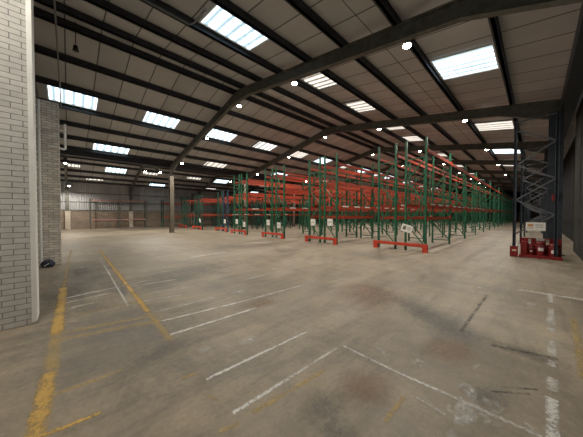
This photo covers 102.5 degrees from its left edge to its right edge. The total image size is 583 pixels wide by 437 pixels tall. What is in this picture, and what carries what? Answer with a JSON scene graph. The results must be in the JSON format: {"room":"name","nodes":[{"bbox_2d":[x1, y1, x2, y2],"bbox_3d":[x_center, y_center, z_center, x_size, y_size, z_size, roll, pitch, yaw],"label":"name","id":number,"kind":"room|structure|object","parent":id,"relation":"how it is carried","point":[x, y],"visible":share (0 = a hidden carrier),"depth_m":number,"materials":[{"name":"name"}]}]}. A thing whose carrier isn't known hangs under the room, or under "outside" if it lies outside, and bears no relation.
{"room":"warehouse","nodes":[
{"label":"warehouse","id":0,"kind":"room"},
{"bbox_2d":[63,155,66,189],"bbox_3d":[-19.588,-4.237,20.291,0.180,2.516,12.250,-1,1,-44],"label":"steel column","id":1,"kind":"structure","parent":0,"point":[65,156],"depth_m":21.80,"materials":[{"name":"grey metal"}]},
{"bbox_2d":[130,165,158,190],"bbox_3d":[-15.466,-4.308,24.227,0.180,2.516,12.250,-1,1,-44],"label":"rafter","id":2,"kind":"object","parent":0,"point":[142,167],"visible":0.73,"depth_m":24.86,"materials":[{"name":"grey metal"}]},
{"bbox_2d":[198,174,243,194],"bbox_3d":[-9.427,-4.411,29.994,0.180,2.516,12.250,-1,1,-44],"label":"rafter","id":3,"kind":"object","parent":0,"point":[217,175],"visible":0.71,"depth_m":30.65,"materials":[{"name":"grey metal"}]},
{"bbox_2d":[60,181,385,229],"bbox_3d":[3.868,-1.836,51.377,79.400,5.028,0.200,-1,1,-44],"label":"wall","id":4,"kind":"structure","parent":0,"point":[79,219],"depth_m":28.57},
{"bbox_2d":[61,191,201,198],"bbox_3d":[-9.779,-3.030,38.133,41.400,0.090,0.070,-1,1,-44],"label":"rail","id":5,"kind":"object","parent":4,"relation":"attached to","point":[61,191],"depth_m":27.97,"materials":[{"name":"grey metal"}]},
{"bbox_2d":[63,210,250,211],"bbox_3d":[-9.779,-1.130,38.167,41.400,0.090,0.070,-1,1,-44],"label":"rail","id":6,"kind":"object","parent":4,"relation":"attached to","point":[63,210],"depth_m":28.08,"materials":[{"name":"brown metal"}]},
{"bbox_2d":[61,201,280,207],"bbox_3d":[-9.779,-2.030,38.151,41.400,0.090,0.070,-1,1,-44],"label":"rail","id":7,"kind":"object","parent":4,"relation":"attached to","point":[61,201],"depth_m":28.80,"materials":[{"name":"grey metal"}]},
{"bbox_2d":[0,219,582,436],"bbox_3d":[16.332,0.909,38.369,79.407,0.006,35.900,-1,1,-44],"label":"floor","id":8,"kind":"structure","parent":0,"point":[137,331],"depth_m":2.99,"materials":[{"name":"concrete"}]},
{"bbox_2d":[0,0,35,330],"bbox_3d":[-4.264,-1.257,3.165,1.035,5.600,0.380,-1,1,-44],"label":"brick wall","id":9,"kind":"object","parent":8,"relation":"on","point":[15,259],"visible":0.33,"depth_m":3.27,"materials":[{"name":"brick"}]},
{"bbox_2d":[25,0,38,321],"bbox_3d":[-3.877,-1.278,3.498,0.055,5.570,0.352,-1,1,-44],"label":"guard","id":10,"kind":"object","parent":9,"relation":"attached to","point":[28,3],"visible":1,"depth_m":3.39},
{"bbox_2d":[40,259,55,267],"bbox_3d":[-7.378,1.351,7.079,0.252,0.245,0.288,0,1,16],"label":"bag","id":11,"kind":"object","parent":8,"relation":"on","point":[48,263],"visible":1,"depth_m":7.03,"materials":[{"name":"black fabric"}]},
{"bbox_2d":[35,98,61,265],"bbox_3d":[-8.017,-1.100,7.239,1.230,5.140,0.430,-1,1,-44],"label":"brick pier","id":12,"kind":"object","parent":8,"relation":"on","point":[49,111],"visible":0.39,"depth_m":7.35,"materials":[{"name":"brick"}]},
{"bbox_2d":[36,99,42,263],"bbox_3d":[-7.707,-1.104,7.164,0.095,5.050,0.115,-1,1,-44],"label":"downpipe","id":13,"kind":"object","parent":12,"relation":"attached to","point":[38,127],"visible":0.88,"depth_m":7.13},
{"bbox_2d":[49,124,66,150],"bbox_3d":[-7.465,-2.649,7.489,0.194,0.872,0.455,0,1,7],"label":"conduit","id":14,"kind":"object","parent":12,"relation":"attached to","point":[64,130],"visible":1,"depth_m":7.65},
{"bbox_2d":[65,186,70,229],"bbox_3d":[-23.633,-1.143,24.698,0.420,4.600,0.390,-1,1,-44],"label":"wall post","id":15,"kind":"object","parent":8,"relation":"on","point":[67,212],"visible":0.89,"depth_m":24.60,"materials":[{"name":"grey metal"}]},
{"bbox_2d":[89,198,146,228],"bbox_3d":[-19.992,-0.539,27.225,5.340,3.300,0.930,-1,1,-44],"label":"rack","id":16,"kind":"object","parent":8,"relation":"on","point":[119,201],"visible":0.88,"depth_m":26.97,"materials":[{"name":"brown metal"}]},
{"bbox_2d":[128,190,132,227],"bbox_3d":[-19.605,-1.212,28.544,0.420,4.600,0.390,-1,1,-44],"label":"wall post","id":17,"kind":"object","parent":8,"relation":"on","point":[130,212],"visible":0.77,"depth_m":28.43,"materials":[{"name":"grey metal"}]},
{"bbox_2d":[168,176,174,232],"bbox_3d":[-10.458,-1.225,20.415,0.440,4.917,0.420,-1,1,-44],"label":"steel column","id":18,"kind":"structure","parent":8,"relation":"on","point":[171,178],"depth_m":20.32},
{"bbox_2d":[191,193,193,224],"bbox_3d":[-14.217,-1.305,33.689,0.420,4.600,0.390,-1,1,-44],"label":"wall post","id":19,"kind":"object","parent":8,"relation":"on","point":[192,194],"visible":0.6,"depth_m":33.62,"materials":[{"name":"grey metal"}]},
{"bbox_2d":[161,200,291,226],"bbox_3d":[-7.839,-0.778,37.793,23.720,3.400,0.960,-1,1,-44],"label":"rack","id":20,"kind":"object","parent":8,"relation":"on","point":[163,203],"visible":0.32,"depth_m":32.37,"materials":[{"name":"metal"}]},
{"bbox_2d":[242,184,245,228],"bbox_3d":[-5.176,-1.318,25.597,0.400,4.917,0.420,-1,1,-44],"label":"steel column","id":21,"kind":"structure","parent":8,"relation":"on","point":[243,185],"depth_m":25.56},
{"bbox_2d":[244,98,560,180],"bbox_3d":[2.694,-5.158,17.287,0.180,3.067,22.730,-1,1,-44],"label":"rafter","id":22,"kind":"object","parent":21,"relation":"on","point":[528,110],"visible":0.89,"depth_m":11.91,"materials":[{"name":"grey metal"}]},
{"bbox_2d":[181,197,334,227],"bbox_3d":[1.033,-1.002,41.907,39.440,3.700,0.960,-1,1,-44],"label":"rack","id":23,"kind":"object","parent":8,"relation":"on","point":[183,214],"visible":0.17,"depth_m":30.79,"materials":[{"name":"metal"}]},
{"bbox_2d":[184,196,352,227],"bbox_3d":[1.862,-0.987,41.040,39.440,3.700,0.960,-1,1,-44],"label":"rack","id":24,"kind":"object","parent":8,"relation":"on","point":[185,200],"visible":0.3,"depth_m":29.87,"materials":[{"name":"metal"}]},
{"bbox_2d":[261,232,283,238],"bbox_3d":[-1.337,1.138,16.017,0.180,0.350,2.320,-1,1,-44],"label":"guard","id":25,"kind":"object","parent":8,"relation":"on","point":[262,233],"visible":0.99,"depth_m":15.89,"materials":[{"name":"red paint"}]},
{"bbox_2d":[194,195,365,228],"bbox_3d":[5.355,-0.972,40.228,43.370,3.700,0.960,-1,1,-44],"label":"rack","id":26,"kind":"object","parent":8,"relation":"on","point":[195,205],"visible":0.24,"depth_m":27.74,"materials":[{"name":"metal"}]},
{"bbox_2d":[198,194,376,229],"bbox_3d":[6.115,-0.958,39.432,43.370,3.700,0.960,-1,1,-44],"label":"rack","id":27,"kind":"object","parent":8,"relation":"on","point":[199,199],"visible":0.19,"depth_m":27.45,"materials":[{"name":"metal"}]},
{"bbox_2d":[292,195,294,226],"bbox_3d":[0.247,-1.411,30.777,0.400,4.917,0.420,-1,1,-44],"label":"steel column","id":28,"kind":"structure","parent":8,"relation":"on","point":[293,203],"depth_m":30.72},
{"bbox_2d":[294,141,547,186],"bbox_3d":[8.118,-5.251,22.466,0.180,3.067,22.730,-1,1,-44],"label":"rafter","id":29,"kind":"object","parent":28,"relation":"on","point":[529,144],"visible":0.75,"depth_m":17.71,"materials":[{"name":"grey metal"}]},
{"bbox_2d":[217,191,411,230],"bbox_3d":[11.600,-1.021,40.175,51.230,3.800,0.960,-1,1,-44],"label":"rack","id":30,"kind":"object","parent":8,"relation":"on","point":[218,197],"visible":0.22,"depth_m":24.96,"materials":[{"name":"metal"}]},
{"bbox_2d":[305,235,336,244],"bbox_3d":[1.588,1.190,13.100,0.180,0.350,2.240,-1,1,-44],"label":"guard","id":31,"kind":"object","parent":8,"relation":"on","point":[306,236],"visible":0.99,"depth_m":12.85,"materials":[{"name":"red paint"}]},
{"bbox_2d":[223,190,419,231],"bbox_3d":[12.359,-1.007,39.380,51.230,3.800,0.960,-1,1,-44],"label":"rack","id":32,"kind":"object","parent":8,"relation":"on","point":[227,197],"visible":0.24,"depth_m":24.72,"materials":[{"name":"metal"}]},
{"bbox_2d":[233,174,441,233],"bbox_3d":[18.196,-1.564,41.142,63.020,4.850,0.960,-1,1,-44],"label":"rack","id":33,"kind":"object","parent":8,"relation":"on","point":[234,182],"visible":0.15,"depth_m":22.45,"materials":[{"name":"metal"}]},
{"bbox_2d":[241,173,446,234],"bbox_3d":[18.991,-1.549,40.311,63.020,4.850,0.960,-1,1,-44],"label":"rack","id":34,"kind":"object","parent":8,"relation":"on","point":[247,193],"visible":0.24,"depth_m":21.51,"materials":[{"name":"metal"}]},
{"bbox_2d":[265,167,460,236],"bbox_3d":[21.137,-1.512,38.282,63.020,4.850,0.960,-1,1,-44],"label":"rack","id":35,"kind":"object","parent":8,"relation":"on","point":[273,175],"visible":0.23,"depth_m":19.55,"materials":[{"name":"metal"}]},
{"bbox_2d":[275,165,470,238],"bbox_3d":[21.979,-1.496,37.400,63.020,4.850,0.960,-1,1,-44],"label":"rack","id":36,"kind":"object","parent":8,"relation":"on","point":[284,175],"visible":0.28,"depth_m":18.13,"materials":[{"name":"metal"}]},
{"bbox_2d":[308,157,481,241],"bbox_3d":[24.089,-1.459,35.336,63.020,4.850,0.960,-1,1,-44],"label":"rack","id":37,"kind":"object","parent":8,"relation":"on","point":[321,186],"visible":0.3,"depth_m":16.48,"materials":[{"name":"metal"}]},
{"bbox_2d":[373,240,427,252],"bbox_3d":[4.810,1.236,10.523,0.180,0.350,2.360,-1,1,-44],"label":"guard","id":38,"kind":"object","parent":8,"relation":"on","point":[375,242],"visible":0.98,"depth_m":10.35,"materials":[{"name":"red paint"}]},
{"bbox_2d":[324,153,491,243],"bbox_3d":[24.876,-1.445,34.511,63.020,4.850,0.960,-1,1,-44],"label":"rack","id":39,"kind":"object","parent":8,"relation":"on","point":[336,168],"visible":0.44,"depth_m":15.45,"materials":[{"name":"metal"}]},
{"bbox_2d":[378,143,508,248],"bbox_3d":[27.270,-1.414,32.802,63.020,4.850,0.960,-1,1,-44],"label":"rack","id":40,"kind":"object","parent":8,"relation":"on","point":[395,217],"visible":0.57,"depth_m":14.05,"materials":[{"name":"metal"}]},
{"bbox_2d":[404,137,516,249],"bbox_3d":[28.140,-1.397,31.890,63.020,4.850,0.960,-1,1,-44],"label":"rack","id":41,"kind":"object","parent":8,"relation":"on","point":[432,206],"visible":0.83,"depth_m":13.20,"materials":[{"name":"metal"}]},
{"bbox_2d":[401,224,412,233],"bbox_3d":[5.118,0.444,10.388,0.010,0.453,0.546,-1,1,-44],"label":"paper sign","id":42,"kind":"object","parent":41,"relation":"attached to","point":[406,228],"visible":1,"depth_m":10.39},
{"bbox_2d":[510,245,517,256],"bbox_3d":[8.509,1.240,8.953,0.239,0.400,0.220,-1,1,-44],"label":"guard","id":43,"kind":"object","parent":8,"relation":"on","point":[513,249],"visible":1,"depth_m":8.86,"materials":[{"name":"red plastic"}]},
{"bbox_2d":[521,239,527,253],"bbox_3d":[8.872,1.113,8.917,0.220,0.654,0.170,-1,1,-44],"label":"jerrycan","id":44,"kind":"object","parent":8,"relation":"on","point":[524,244],"visible":0.8,"depth_m":8.85,"materials":[{"name":"red plastic"}]},
{"bbox_2d":[528,244,533,254],"bbox_3d":[8.996,1.213,8.783,0.168,0.460,0.177,-1,1,-44],"label":"plastic container","id":45,"kind":"object","parent":8,"relation":"on","point":[530,247],"visible":0.82,"depth_m":8.73,"materials":[{"name":"red plastic"}]},
{"bbox_2d":[518,146,547,243],"bbox_3d":[12.910,-1.200,12.380,0.180,5.155,1.240,-1,1,-44],"label":"frame","id":46,"kind":"object","parent":8,"relation":"on","point":[522,150],"visible":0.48,"depth_m":12.70,"materials":[{"name":"blue paint"}]},
{"bbox_2d":[523,162,543,236],"bbox_3d":[16.960,-1.269,16.247,0.180,5.155,1.240,-1,1,-44],"label":"frame","id":47,"kind":"object","parent":8,"relation":"on","point":[525,187],"visible":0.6,"depth_m":16.59,"materials":[{"name":"blue paint"}]},
{"bbox_2d":[525,173,541,232],"bbox_3d":[21.009,-1.339,20.114,0.180,5.155,1.240,-1,1,-44],"label":"frame","id":48,"kind":"object","parent":8,"relation":"on","point":[535,173],"visible":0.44,"depth_m":20.49,"materials":[{"name":"blue paint"}]},
{"bbox_2d":[528,179,541,221],"bbox_3d":[25.059,-1.408,23.982,0.180,5.155,1.240,-1,1,-44],"label":"frame","id":49,"kind":"object","parent":8,"relation":"on","point":[529,184],"visible":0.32,"depth_m":24.27,"materials":[{"name":"blue paint"}]},
{"bbox_2d":[529,184,540,220],"bbox_3d":[29.109,-1.478,27.849,0.180,5.155,1.240,-1,1,-44],"label":"frame","id":50,"kind":"object","parent":8,"relation":"on","point":[538,184],"visible":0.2,"depth_m":28.12,"materials":[{"name":"blue paint"}]},
{"bbox_2d":[512,111,560,260],"bbox_3d":[8.875,-1.131,8.527,0.180,5.155,1.240,-1,1,-44],"label":"frame","id":51,"kind":"object","parent":8,"relation":"on","point":[555,214],"visible":0.81,"depth_m":8.35,"materials":[{"name":"blue paint"}]},
{"bbox_2d":[526,222,545,230],"bbox_3d":[8.851,0.293,8.488,0.014,0.300,0.500,-1,1,-44],"label":"sign","id":52,"kind":"object","parent":51,"relation":"attached to","point":[532,226],"visible":1,"depth_m":8.48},
{"bbox_2d":[520,237,561,257],"bbox_3d":[9.327,1.093,8.777,0.065,0.700,1.060,-1,1,-44],"label":"barrier","id":53,"kind":"object","parent":8,"relation":"on","point":[533,240],"visible":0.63,"depth_m":8.66,"materials":[{"name":"plastic"}]},
{"bbox_2d":[519,254,562,260],"bbox_3d":[8.904,1.390,8.392,0.055,0.120,1.080,-1,1,-44],"label":"guard","id":54,"kind":"object","parent":8,"relation":"on","point":[520,255],"visible":0.99,"depth_m":8.34,"materials":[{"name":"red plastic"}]},
{"bbox_2d":[536,242,545,255],"bbox_3d":[9.164,1.156,8.604,0.260,0.580,0.272,-1,1,-44],"label":"plastic container","id":55,"kind":"object","parent":8,"relation":"on","point":[540,246],"visible":0.88,"depth_m":8.53,"materials":[{"name":"red plastic"}]},
{"bbox_2d":[541,166,543,232],"bbox_3d":[21.274,-1.562,19.616,0.380,5.620,0.520,-1,1,-44],"label":"steel column","id":56,"kind":"structure","parent":8,"relation":"on","point":[542,166],"depth_m":19.63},
{"bbox_2d":[543,149,547,238],"bbox_3d":[15.850,-1.469,14.437,0.380,5.620,0.520,-1,1,-44],"label":"steel column","id":57,"kind":"structure","parent":8,"relation":"on","point":[546,150],"depth_m":14.43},
{"bbox_2d":[561,2,582,138],"bbox_3d":[28.242,-4.699,25.802,79.400,0.430,0.380,-1,1,-44],"label":"beam","id":58,"kind":"structure","parent":57,"relation":"on","point":[573,86],"depth_m":7.03,"materials":[{"name":"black metal"}]},
{"bbox_2d":[169,0,582,175],"bbox_3d":[-2.729,-5.065,12.107,0.180,3.067,22.730,-1,1,-44],"label":"rafter","id":59,"kind":"object","parent":58,"relation":"on","point":[457,11],"visible":1,"depth_m":6.38,"materials":[{"name":"grey metal"}]},
{"bbox_2d":[60,149,366,192],"bbox_3d":[12.433,-4.948,42.353,79.400,0.320,0.440,-1,1,-44],"label":"gutter","id":60,"kind":"object","parent":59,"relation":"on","point":[62,152],"depth_m":19.15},
{"bbox_2d":[548,244,560,256],"bbox_3d":[9.395,1.190,8.362,0.308,0.520,0.323,-1,1,-44],"label":"plastic container","id":61,"kind":"object","parent":8,"relation":"on","point":[551,246],"visible":0.67,"depth_m":8.31,"materials":[{"name":"red plastic"}]},
{"bbox_2d":[546,109,564,255],"bbox_3d":[10.426,-1.376,9.258,0.380,5.620,0.520,-1,1,-44],"label":"steel column","id":62,"kind":"structure","parent":8,"relation":"on","point":[552,118],"depth_m":9.19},
{"bbox_3d":[5.671,-1.504,35.956,0.400,4.917,0.420,-1,1,-44],"label":"steel column","id":63,"kind":"structure","parent":8,"relation":"on","visible":0},
{"bbox_2d":[332,160,543,190],"bbox_3d":[13.541,-5.343,27.645,0.180,3.067,22.730,-1,1,-44],"label":"rafter","id":64,"kind":"object","parent":63,"relation":"on","point":[461,162],"visible":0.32,"depth_m":22.70,"materials":[{"name":"grey metal"}]},
{"bbox_3d":[11.095,-1.597,41.135,0.400,4.917,0.420,-1,1,-44],"label":"steel column","id":65,"kind":"structure","parent":8,"relation":"on","visible":0},
{"bbox_2d":[358,169,541,191],"bbox_3d":[18.965,-5.436,32.825,0.180,3.067,22.730,-1,1,-44],"label":"rafter","id":66,"kind":"object","parent":65,"relation":"on","point":[454,170],"visible":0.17,"depth_m":27.96,"materials":[{"name":"grey metal"}]},
{"bbox_3d":[16.518,-1.690,46.315,0.400,4.917,0.420,-1,1,-44],"label":"steel column","id":67,"kind":"structure","parent":8,"relation":"on","visible":0},
{"bbox_2d":[380,175,540,194],"bbox_3d":[24.389,-5.529,38.004,0.180,3.067,22.730,-1,1,-44],"label":"rafter","id":68,"kind":"object","parent":67,"relation":"on","point":[440,176],"visible":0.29,"depth_m":33.60,"materials":[{"name":"grey metal"}]},
{"bbox_3d":[21.942,-1.783,51.494,0.400,4.917,0.420,-1,1,-44],"label":"steel column","id":69,"kind":"structure","parent":8,"relation":"on","visible":0},
{"bbox_2d":[411,180,539,191],"bbox_3d":[29.812,-5.622,43.183,0.180,3.067,22.730,-1,1,-44],"label":"rafter","id":70,"kind":"object","parent":69,"relation":"on","point":[453,181],"visible":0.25,"depth_m":39.16,"materials":[{"name":"grey metal"}]},
{"bbox_3d":[27.366,-1.876,56.673,0.400,4.917,0.420,-1,1,-44],"label":"steel column","id":71,"kind":"structure","parent":8,"relation":"on","visible":0},
{"bbox_2d":[422,184,539,194],"bbox_3d":[35.236,-5.715,48.362,0.180,3.067,22.730,-1,1,-44],"label":"rafter","id":72,"kind":"object","parent":71,"relation":"on","point":[497,186],"visible":0.27,"depth_m":44.35,"materials":[{"name":"grey metal"}]},
{"bbox_3d":[32.789,-1.969,61.852,0.400,4.917,0.420,-1,1,-44],"label":"steel column","id":73,"kind":"structure","parent":8,"relation":"on","visible":0},
{"bbox_2d":[431,187,538,196],"bbox_3d":[40.660,-5.808,53.542,0.180,3.067,22.730,-1,1,-44],"label":"rafter","id":74,"kind":"object","parent":73,"relation":"on","point":[501,189],"visible":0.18,"depth_m":49.77,"materials":[{"name":"grey metal"}]},
{"bbox_2d":[33,0,582,202],"bbox_3d":[16.335,-5.705,38.253,79.800,3.365,36.500,-1,1,-44],"label":"ceiling","id":75,"kind":"structure","parent":0,"point":[538,44],"depth_m":9.86,"materials":[{"name":"metal"}]},
{"bbox_2d":[53,0,61,110],"bbox_3d":[-7.860,-5.262,7.887,0.040,0.040,10.000,-1,1,-44],"label":"conduit","id":76,"kind":"object","parent":75,"relation":"attached to","point":[54,1],"visible":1,"depth_m":7.06,"materials":[{"name":"grey metal"}]},
{"bbox_2d":[46,85,98,110],"bbox_3d":[-10.455,-5.827,11.242,1.810,0.342,1.462,-1,1,-44],"label":"window","id":77,"kind":"structure","parent":75,"relation":"attached to","point":[67,97],"depth_m":11.34,"materials":[{"name":"grey"}]},
{"bbox_2d":[67,163,80,167],"bbox_3d":[-20.708,-5.022,22.174,1.100,0.274,0.718,-1,1,-44],"label":"window","id":78,"kind":"structure","parent":75,"relation":"attached to","point":[68,164],"depth_m":22.23,"materials":[{"name":"grey"}]},
{"bbox_2d":[72,22,78,52],"bbox_3d":[-7.327,-6.168,7.938,0.180,0.990,0.180,-1,1,-44],"label":"pendant lamp","id":79,"kind":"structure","parent":75,"relation":"hanging from","point":[75,47],"depth_m":7.93,"materials":[{"name":"black plastic"}]},
{"bbox_2d":[92,143,129,154],"bbox_3d":[-12.566,-4.914,16.365,2.050,0.322,1.362,-1,1,-44],"label":"window","id":80,"kind":"structure","parent":75,"relation":"attached to","point":[99,147],"depth_m":16.46,"materials":[{"name":"grey"}]},
{"bbox_2d":[105,167,126,173],"bbox_3d":[-18.304,-5.070,24.434,1.800,0.476,1.368,-1,1,-44],"label":"window","id":81,"kind":"structure","parent":75,"relation":"attached to","point":[107,169],"depth_m":24.59,"materials":[{"name":"grey"}]},
{"bbox_2d":[60,159,238,181],"bbox_3d":[7.253,-5.669,47.765,79.400,0.230,0.150,-1,1,-44],"label":"purlin","id":82,"kind":"structure","parent":75,"relation":"attached to","point":[61,160],"depth_m":24.83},
{"bbox_2d":[60,179,240,193],"bbox_3d":[4.352,-4.422,50.825,79.400,0.230,0.150,-1,1,-44],"label":"purlin","id":83,"kind":"structure","parent":75,"relation":"attached to","point":[63,180],"depth_m":28.55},
{"bbox_2d":[141,111,180,128],"bbox_3d":[-7.685,-5.874,13.887,1.830,0.342,1.462,-1,1,-44],"label":"window","id":84,"kind":"structure","parent":75,"relation":"attached to","point":[152,118],"depth_m":13.98,"materials":[{"name":"grey"}]},
{"bbox_2d":[60,155,263,180],"bbox_3d":[7.943,-5.966,47.036,79.400,0.230,0.150,-1,1,-44],"label":"purlin","id":85,"kind":"structure","parent":75,"relation":"attached to","point":[60,155],"depth_m":23.43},
{"bbox_2d":[60,168,281,189],"bbox_3d":[6.078,-5.164,49.003,79.400,0.230,0.150,-1,1,-44],"label":"purlin","id":86,"kind":"structure","parent":75,"relation":"attached to","point":[61,169],"depth_m":27.14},
{"bbox_2d":[144,0,205,24],"bbox_3d":[-3.762,-5.887,5.929,2.895,0.090,0.927,-1,1,-44],"label":"conduit","id":87,"kind":"object","parent":75,"relation":"attached to","point":[147,1],"visible":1,"depth_m":6.76,"materials":[{"name":"grey metal"}]},
{"bbox_2d":[60,144,315,182],"bbox_3d":[12.951,-5.155,41.807,79.400,0.240,0.150,-1,1,-44],"label":"purlin","id":88,"kind":"structure","parent":75,"relation":"attached to","point":[61,145],"depth_m":18.62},
{"bbox_2d":[202,161,226,168],"bbox_3d":[-6.997,-5.010,21.682,2.050,0.322,1.362,-1,1,-44],"label":"window","id":89,"kind":"structure","parent":75,"relation":"attached to","point":[209,164],"depth_m":21.81,"materials":[{"name":"grey"}]},
{"bbox_2d":[60,174,376,201],"bbox_3d":[5.180,-4.778,49.950,79.400,0.230,0.150,-1,1,-44],"label":"purlin","id":90,"kind":"structure","parent":75,"relation":"attached to","point":[62,175],"depth_m":28.17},
{"bbox_2d":[205,129,237,141],"bbox_3d":[-4.894,-5.922,16.552,1.930,0.342,1.462,-1,1,-44],"label":"window","id":91,"kind":"structure","parent":75,"relation":"attached to","point":[216,134],"depth_m":16.69,"materials":[{"name":"grey"}]},
{"bbox_2d":[39,98,404,183],"bbox_3d":[16.418,-6.068,38.160,79.400,0.240,0.150,-1,1,-44],"label":"purlin","id":92,"kind":"structure","parent":75,"relation":"attached to","point":[64,106],"depth_m":14.54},
{"bbox_2d":[60,133,401,191],"bbox_3d":[14.056,-5.446,40.644,79.400,0.240,0.150,-1,1,-44],"label":"purlin","id":93,"kind":"structure","parent":75,"relation":"attached to","point":[72,137],"depth_m":17.40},
{"bbox_2d":[198,4,268,50],"bbox_3d":[-1.733,-6.015,7.420,1.890,0.291,1.390,-1,1,-44],"label":"window","id":94,"kind":"structure","parent":75,"relation":"attached to","point":[215,18],"depth_m":7.46,"materials":[{"name":"grey"}]},
{"bbox_2d":[34,44,457,187],"bbox_3d":[18.891,-6.720,35.559,79.400,0.240,0.150,-1,1,-44],"label":"purlin","id":95,"kind":"structure","parent":75,"relation":"attached to","point":[39,49],"depth_m":11.47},
{"bbox_2d":[35,75,459,193],"bbox_3d":[17.599,-6.379,36.917,79.400,0.240,0.150,-1,1,-44],"label":"purlin","id":96,"kind":"structure","parent":75,"relation":"attached to","point":[39,79],"depth_m":13.11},
{"bbox_2d":[59,119,438,195],"bbox_3d":[15.230,-5.755,39.409,79.400,0.240,0.150,-1,1,-44],"label":"purlin","id":97,"kind":"structure","parent":75,"relation":"attached to","point":[61,122],"depth_m":16.30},
{"bbox_2d":[33,6,468,186],"bbox_3d":[20.065,-7.029,34.324,79.400,0.240,0.150,-1,1,-44],"label":"purlin","id":98,"kind":"structure","parent":75,"relation":"attached to","point":[39,13],"depth_m":9.90,"materials":[{"name":"metal"}]},
{"bbox_2d":[33,0,473,186],"bbox_3d":[20.583,-7.039,33.781,79.400,0.240,0.150,-1,1,-44],"label":"purlin","id":99,"kind":"structure","parent":75,"relation":"attached to","point":[62,8],"depth_m":9.29,"materials":[{"name":"metal"}]},
{"bbox_2d":[251,141,277,151],"bbox_3d":[-2.121,-5.969,19.201,1.900,0.342,1.462,-1,1,-44],"label":"window","id":100,"kind":"structure","parent":75,"relation":"attached to","point":[260,145],"depth_m":19.33,"materials":[{"name":"grey"}]},
{"bbox_2d":[83,0,486,189],"bbox_3d":[21.550,-6.785,32.773,79.400,0.240,0.150,-1,1,-44],"label":"purlin","id":101,"kind":"structure","parent":75,"relation":"attached to","point":[105,5],"depth_m":8.93,"materials":[{"name":"metal"}]},
{"bbox_2d":[290,151,308,158],"bbox_3d":[0.718,-6.018,21.911,1.750,0.342,1.462,-1,1,-44],"label":"window","id":102,"kind":"structure","parent":75,"relation":"attached to","point":[297,154],"depth_m":22.14,"materials":[{"name":"grey"}]},
{"bbox_2d":[139,0,493,190],"bbox_3d":[22.517,-6.532,31.765,79.400,0.240,0.150,-1,1,-44],"label":"purlin","id":103,"kind":"structure","parent":75,"relation":"attached to","point":[197,26],"depth_m":8.72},
{"bbox_2d":[299,72,337,89],"bbox_3d":[1.290,-6.067,10.306,1.350,0.291,1.390,-1,1,-44],"label":"window","id":104,"kind":"structure","parent":75,"relation":"attached to","point":[318,81],"depth_m":10.43,"materials":[{"name":"grey"}]},
{"bbox_2d":[312,157,331,163],"bbox_3d":[3.321,-6.063,24.397,1.850,0.342,1.462,-1,1,-44],"label":"window","id":105,"kind":"structure","parent":75,"relation":"attached to","point":[322,159],"depth_m":24.53,"materials":[{"name":"grey"}]},
{"bbox_2d":[210,0,500,190],"bbox_3d":[23.636,-6.239,30.598,79.400,0.240,0.150,-1,1,-44],"label":"purlin","id":106,"kind":"structure","parent":75,"relation":"attached to","point":[228,6],"depth_m":8.07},
{"bbox_2d":[342,99,375,112],"bbox_3d":[3.821,-6.111,12.723,1.650,0.291,1.390,-1,1,-44],"label":"window","id":107,"kind":"structure","parent":75,"relation":"attached to","point":[359,106],"depth_m":12.83,"materials":[{"name":"grey"}]},
{"bbox_2d":[385,126,404,130],"bbox_3d":[7.057,-6.166,15.814,1.100,0.291,1.390,-1,1,-44],"label":"window","id":108,"kind":"structure","parent":75,"relation":"attached to","point":[401,127],"depth_m":16.17,"materials":[{"name":"grey"}]},
{"bbox_2d":[284,0,511,191],"bbox_3d":[24.713,-5.957,29.475,79.400,0.240,0.150,-1,1,-44],"label":"purlin","id":109,"kind":"structure","parent":75,"relation":"attached to","point":[300,6],"depth_m":8.29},
{"bbox_2d":[403,40,411,48],"bbox_3d":[3.184,-4.878,6.439,0.230,0.345,0.230,-1,1,-44],"label":"lamp","id":110,"kind":"object","parent":75,"relation":"hanging from","point":[407,44],"visible":0.83,"depth_m":6.39,"materials":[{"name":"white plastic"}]},
{"bbox_2d":[400,135,423,141],"bbox_3d":[9.497,-6.208,18.144,1.750,0.291,1.390,-1,1,-44],"label":"window","id":111,"kind":"structure","parent":75,"relation":"attached to","point":[410,138],"depth_m":18.24,"materials":[{"name":"grey"}]},
{"bbox_2d":[372,0,518,189],"bbox_3d":[25.860,-5.656,28.280,79.400,0.240,0.150,-1,1,-44],"label":"purlin","id":112,"kind":"structure","parent":75,"relation":"attached to","point":[384,6],"depth_m":7.96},
{"bbox_2d":[429,42,499,80],"bbox_3d":[5.834,-5.199,7.880,1.650,0.340,1.680,-1,1,-44],"label":"window","id":113,"kind":"structure","parent":75,"relation":"attached to","point":[483,58],"depth_m":7.82,"materials":[{"name":"grey"}]},
{"bbox_2d":[473,119,513,131],"bbox_3d":[11.601,-5.298,13.387,1.900,0.340,1.680,-1,1,-44],"label":"window","id":114,"kind":"structure","parent":75,"relation":"attached to","point":[508,124],"depth_m":13.36,"materials":[{"name":"grey"}]},
{"bbox_2d":[491,149,520,153],"bbox_3d":[17.170,-5.394,18.704,2.100,0.340,1.680,-1,1,-44],"label":"window","id":115,"kind":"structure","parent":75,"relation":"attached to","point":[495,151],"depth_m":18.93,"materials":[{"name":"grey"}]},
{"bbox_2d":[488,16,531,193],"bbox_3d":[27.144,-5.319,26.941,79.400,0.240,0.150,-1,1,-44],"label":"purlin","id":116,"kind":"structure","parent":75,"relation":"attached to","point":[494,24],"depth_m":7.21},
{"bbox_2d":[400,190,538,220],"bbox_3d":[45.117,-3.681,65.783,0.200,8.200,35.900,-1,1,-44],"label":"wall","id":117,"kind":"structure","parent":0,"point":[533,214],"depth_m":56.99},
{"bbox_2d":[562,136,575,240],"bbox_3d":[35.057,-2.040,31.239,62.100,6.159,0.200,-1,1,-44],"label":"wall","id":118,"kind":"structure","parent":0,"point":[569,160],"depth_m":15.83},
{"bbox_2d":[573,98,582,260],"bbox_3d":[6.217,-1.433,3.963,17.300,5.923,0.580,-1,1,-44],"label":"wall","id":119,"kind":"structure","parent":0,"point":[578,186],"depth_m":9.08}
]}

